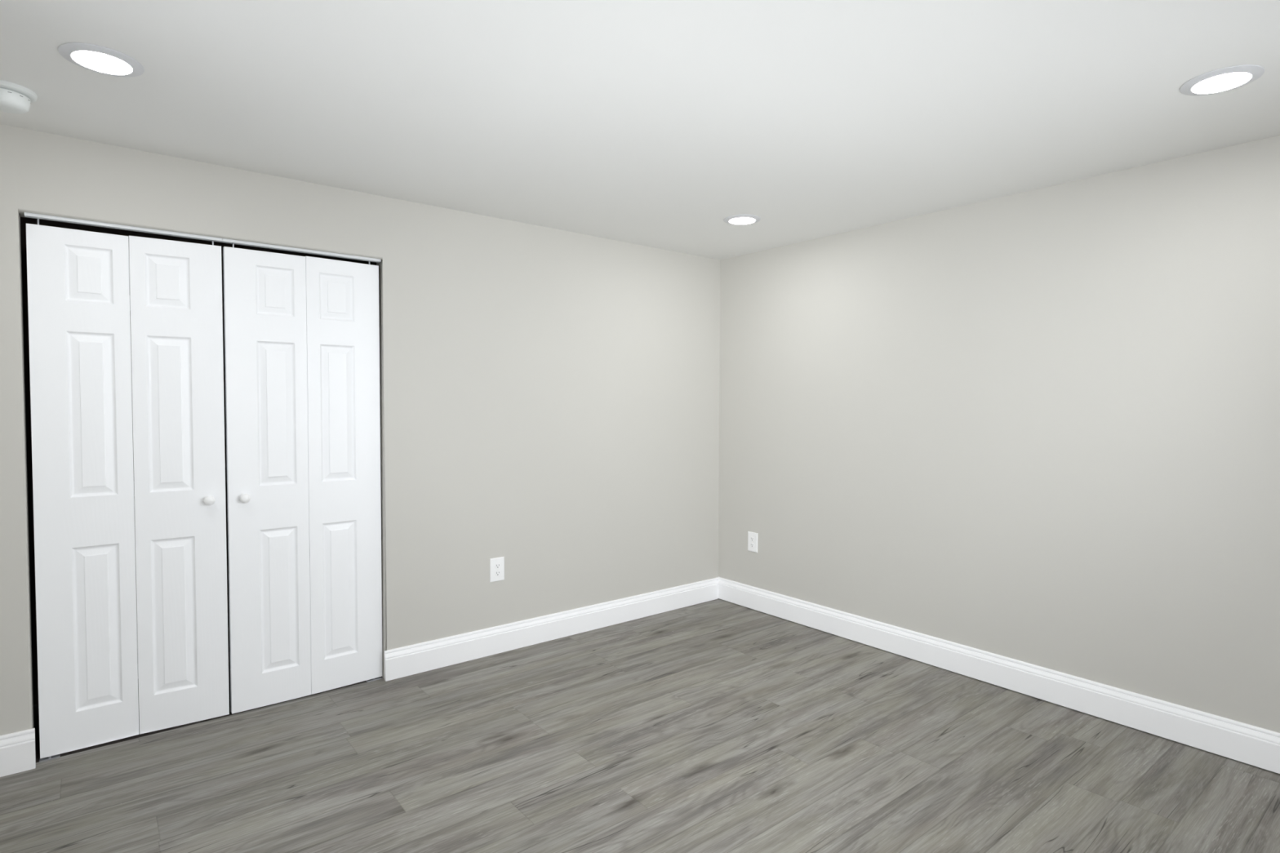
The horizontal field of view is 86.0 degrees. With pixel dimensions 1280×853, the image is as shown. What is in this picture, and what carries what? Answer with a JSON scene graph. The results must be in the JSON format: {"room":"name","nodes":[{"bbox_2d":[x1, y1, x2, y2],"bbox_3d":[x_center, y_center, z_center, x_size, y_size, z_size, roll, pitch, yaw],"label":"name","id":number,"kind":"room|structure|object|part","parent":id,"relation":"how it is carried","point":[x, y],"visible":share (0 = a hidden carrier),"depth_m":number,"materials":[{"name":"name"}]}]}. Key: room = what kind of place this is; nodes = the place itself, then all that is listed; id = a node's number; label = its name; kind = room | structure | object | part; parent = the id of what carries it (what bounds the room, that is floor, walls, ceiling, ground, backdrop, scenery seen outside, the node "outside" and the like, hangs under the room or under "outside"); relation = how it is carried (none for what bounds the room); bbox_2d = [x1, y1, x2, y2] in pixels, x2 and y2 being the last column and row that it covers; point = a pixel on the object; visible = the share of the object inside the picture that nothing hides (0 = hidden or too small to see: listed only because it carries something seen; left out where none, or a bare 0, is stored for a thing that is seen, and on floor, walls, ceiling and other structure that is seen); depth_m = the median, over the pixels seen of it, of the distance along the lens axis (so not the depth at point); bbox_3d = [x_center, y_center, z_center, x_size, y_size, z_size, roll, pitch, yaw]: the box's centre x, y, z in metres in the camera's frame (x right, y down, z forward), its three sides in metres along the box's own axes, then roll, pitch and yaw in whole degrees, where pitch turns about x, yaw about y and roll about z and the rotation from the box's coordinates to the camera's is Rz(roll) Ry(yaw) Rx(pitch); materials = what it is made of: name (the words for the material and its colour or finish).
{"room":"empty bedroom","nodes":[
{"label":"empty bedroom","id":0,"kind":"room"},
{"bbox_2d":[20,217,376,705],"bbox_3d":[-2.018,0.070,3.261,1.800,2.353,0.635,-1,2,-39],"label":"door frame","id":1,"kind":"structure","parent":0,"point":[24,220],"depth_m":3.08,"materials":[{"name":"white wood"}]},
{"bbox_2d":[33,664,366,762],"bbox_3d":[-1.998,1.258,3.271,1.800,0.017,0.714,-1,2,-39],"label":"floor","id":2,"kind":"structure","parent":0,"point":[36,711],"depth_m":2.86,"materials":[{"name":"grey"}]},
{"bbox_2d":[0,124,720,735],"bbox_3d":[-1.055,0.063,3.555,4.030,2.353,0.115,-1,2,-39],"label":"wall","id":3,"kind":"structure","parent":0,"point":[549,397],"depth_m":3.63,"materials":[{"name":"grey paint"}]},
{"bbox_2d":[0,728,35,777],"bbox_3d":[-2.412,1.200,2.419,0.419,0.146,0.018,-1,2,-39],"label":"baseboard","id":4,"kind":"structure","parent":3,"relation":"attached to","point":[17,749],"depth_m":2.52,"materials":[{"name":"white paint"}]},
{"bbox_2d":[24,212,222,242],"bbox_3d":[-2.019,-0.785,2.716,0.624,0.012,0.027,-1,2,-39],"label":"door track","id":5,"kind":"object","parent":3,"relation":"attached to","point":[26,214],"visible":1,"depth_m":2.69,"materials":[{"name":"white metal"}]},
{"bbox_2d":[26,218,229,758],"bbox_3d":[-2.030,0.235,2.759,0.621,2.037,0.073,-1,2,-34],"label":"door","id":6,"kind":"structure","parent":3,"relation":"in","point":[82,296],"depth_m":2.74,"materials":[{"name":"white wood"}]},
{"bbox_3d":[-1.814,0.311,2.889,0.041,0.041,0.041,-1,2,-35],"label":"knob","id":7,"kind":"part","parent":6,"relation":"part of","materials":[{"name":"white paint"}]},
{"bbox_2d":[222,238,381,262],"bbox_3d":[-1.518,-0.797,3.119,0.660,0.012,0.027,-1,2,-39],"label":"door track","id":8,"kind":"object","parent":3,"relation":"attached to","point":[224,240],"visible":1,"depth_m":3.09,"materials":[{"name":"white metal"}]},
{"bbox_2d":[222,243,382,714],"bbox_3d":[-1.515,0.224,3.146,0.648,2.037,0.074,-1,3,-40],"label":"door","id":9,"kind":"structure","parent":8,"relation":"hanging from","point":[302,333],"depth_m":3.12,"materials":[{"name":"white wood"}]},
{"bbox_3d":[-1.708,0.310,2.966,0.041,0.041,0.041,-1,2,-39],"label":"knob","id":10,"kind":"part","parent":9,"relation":"part of","materials":[{"name":"white paint"}]},
{"bbox_2d":[489,556,504,582],"bbox_3d":[-0.775,0.778,3.727,0.084,0.128,0.008,-1,2,-39],"label":"electrical outlet","id":11,"kind":"object","parent":3,"relation":"attached to","point":[497,564],"visible":1,"depth_m":3.72,"materials":[{"name":"white plastic"}]},
{"bbox_2d":[494,563,500,568],"bbox_3d":[-0.773,0.757,3.724,0.034,0.028,0.002,-1,2,-39],"label":"receptacle","id":12,"kind":"object","parent":11,"relation":"attached to","point":[497,566],"depth_m":3.72,"materials":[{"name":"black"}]},
{"bbox_2d":[494,570,500,576],"bbox_3d":[-0.773,0.798,3.726,0.034,0.028,0.002,-1,2,-39],"label":"receptacle","id":13,"kind":"object","parent":11,"relation":"attached to","point":[497,573],"depth_m":3.72,"materials":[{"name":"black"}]},
{"bbox_2d":[384,577,718,681],"bbox_3d":[-0.347,1.151,4.079,2.311,0.146,0.018,-1,2,-39],"label":"baseboard","id":14,"kind":"structure","parent":3,"relation":"attached to","point":[404,661],"depth_m":3.88,"materials":[{"name":"white paint"}]},
{"bbox_2d":[0,0,1279,260],"bbox_3d":[-0.107,-1.119,2.325,4.250,0.100,4.620,-1,2,-39],"label":"ceiling","id":15,"kind":"structure","parent":0,"point":[652,123],"depth_m":2.22,"materials":[{"name":"white paint"}]},
{"bbox_2d":[0,80,37,114],"bbox_3d":[-2.011,-1.038,2.177,0.149,0.064,0.149,-1,2,-39],"label":"smoke detector","id":16,"kind":"object","parent":15,"relation":"attached to","point":[15,98],"visible":1,"depth_m":2.16,"materials":[{"name":"white plastic"}]},
{"bbox_2d":[57,42,144,76],"bbox_3d":[-1.560,-1.058,1.990,0.197,0.010,0.197,-1,2,-39],"label":"recessed light","id":17,"kind":"object","parent":15,"relation":"in","point":[98,59],"visible":1,"depth_m":1.97,"materials":[{"name":"white plastic"}]},
{"bbox_2d":[724,214,760,224],"bbox_3d":[0.549,-1.108,3.686,0.197,0.010,0.197,-1,2,-39],"label":"recessed light","id":18,"kind":"object","parent":15,"relation":"in","point":[737,219],"visible":1,"depth_m":3.66,"materials":[{"name":"white plastic"}]},
{"bbox_2d":[1179,64,1264,95],"bbox_3d":[1.772,-1.050,2.091,0.197,0.010,0.197,-1,2,-39],"label":"recessed light","id":19,"kind":"object","parent":15,"relation":"in","point":[1228,78],"visible":1,"depth_m":2.07,"materials":[{"name":"white plastic"}]},
{"bbox_2d":[0,598,1279,852],"bbox_3d":[0.106,1.293,2.108,4.080,0.001,3.736,-1,2,-39],"label":"floor","id":20,"kind":"structure","parent":0,"point":[717,726],"depth_m":2.56,"materials":[{"name":"grey wood"}]},
{"bbox_2d":[39,754,60,762],"bbox_3d":[-2.255,1.263,2.620,0.060,0.009,0.036,-1,2,-39],"label":"bracket","id":21,"kind":"object","parent":20,"relation":"attached to","point":[44,759],"visible":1,"depth_m":2.61,"materials":[{"name":"silver metal"}]},
{"bbox_2d":[365,676,382,682],"bbox_3d":[-1.311,1.241,3.378,0.075,0.009,0.036,-1,2,-39],"label":"bracket","id":22,"kind":"object","parent":20,"relation":"attached to","point":[379,677],"visible":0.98,"depth_m":3.37,"materials":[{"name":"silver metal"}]},
{"bbox_2d":[718,135,1279,733],"bbox_3d":[1.698,0.077,3.427,0.100,2.353,3.765,-1,2,-39],"label":"wall","id":23,"kind":"structure","parent":0,"point":[1040,427],"depth_m":3.16,"materials":[{"name":"grey paint"}]},
{"bbox_2d":[747,531,757,552],"bbox_3d":[0.746,0.766,4.546,0.008,0.128,0.084,-1,2,-39],"label":"electrical outlet","id":24,"kind":"object","parent":23,"relation":"attached to","point":[752,536],"visible":1,"depth_m":4.54,"materials":[{"name":"white plastic"}]},
{"bbox_2d":[718,577,1279,773],"bbox_3d":[1.684,1.178,3.383,0.018,0.146,3.650,-1,2,-39],"label":"baseboard","id":25,"kind":"structure","parent":23,"relation":"attached to","point":[1247,744],"depth_m":3.16,"materials":[{"name":"white paint"}]}
]}

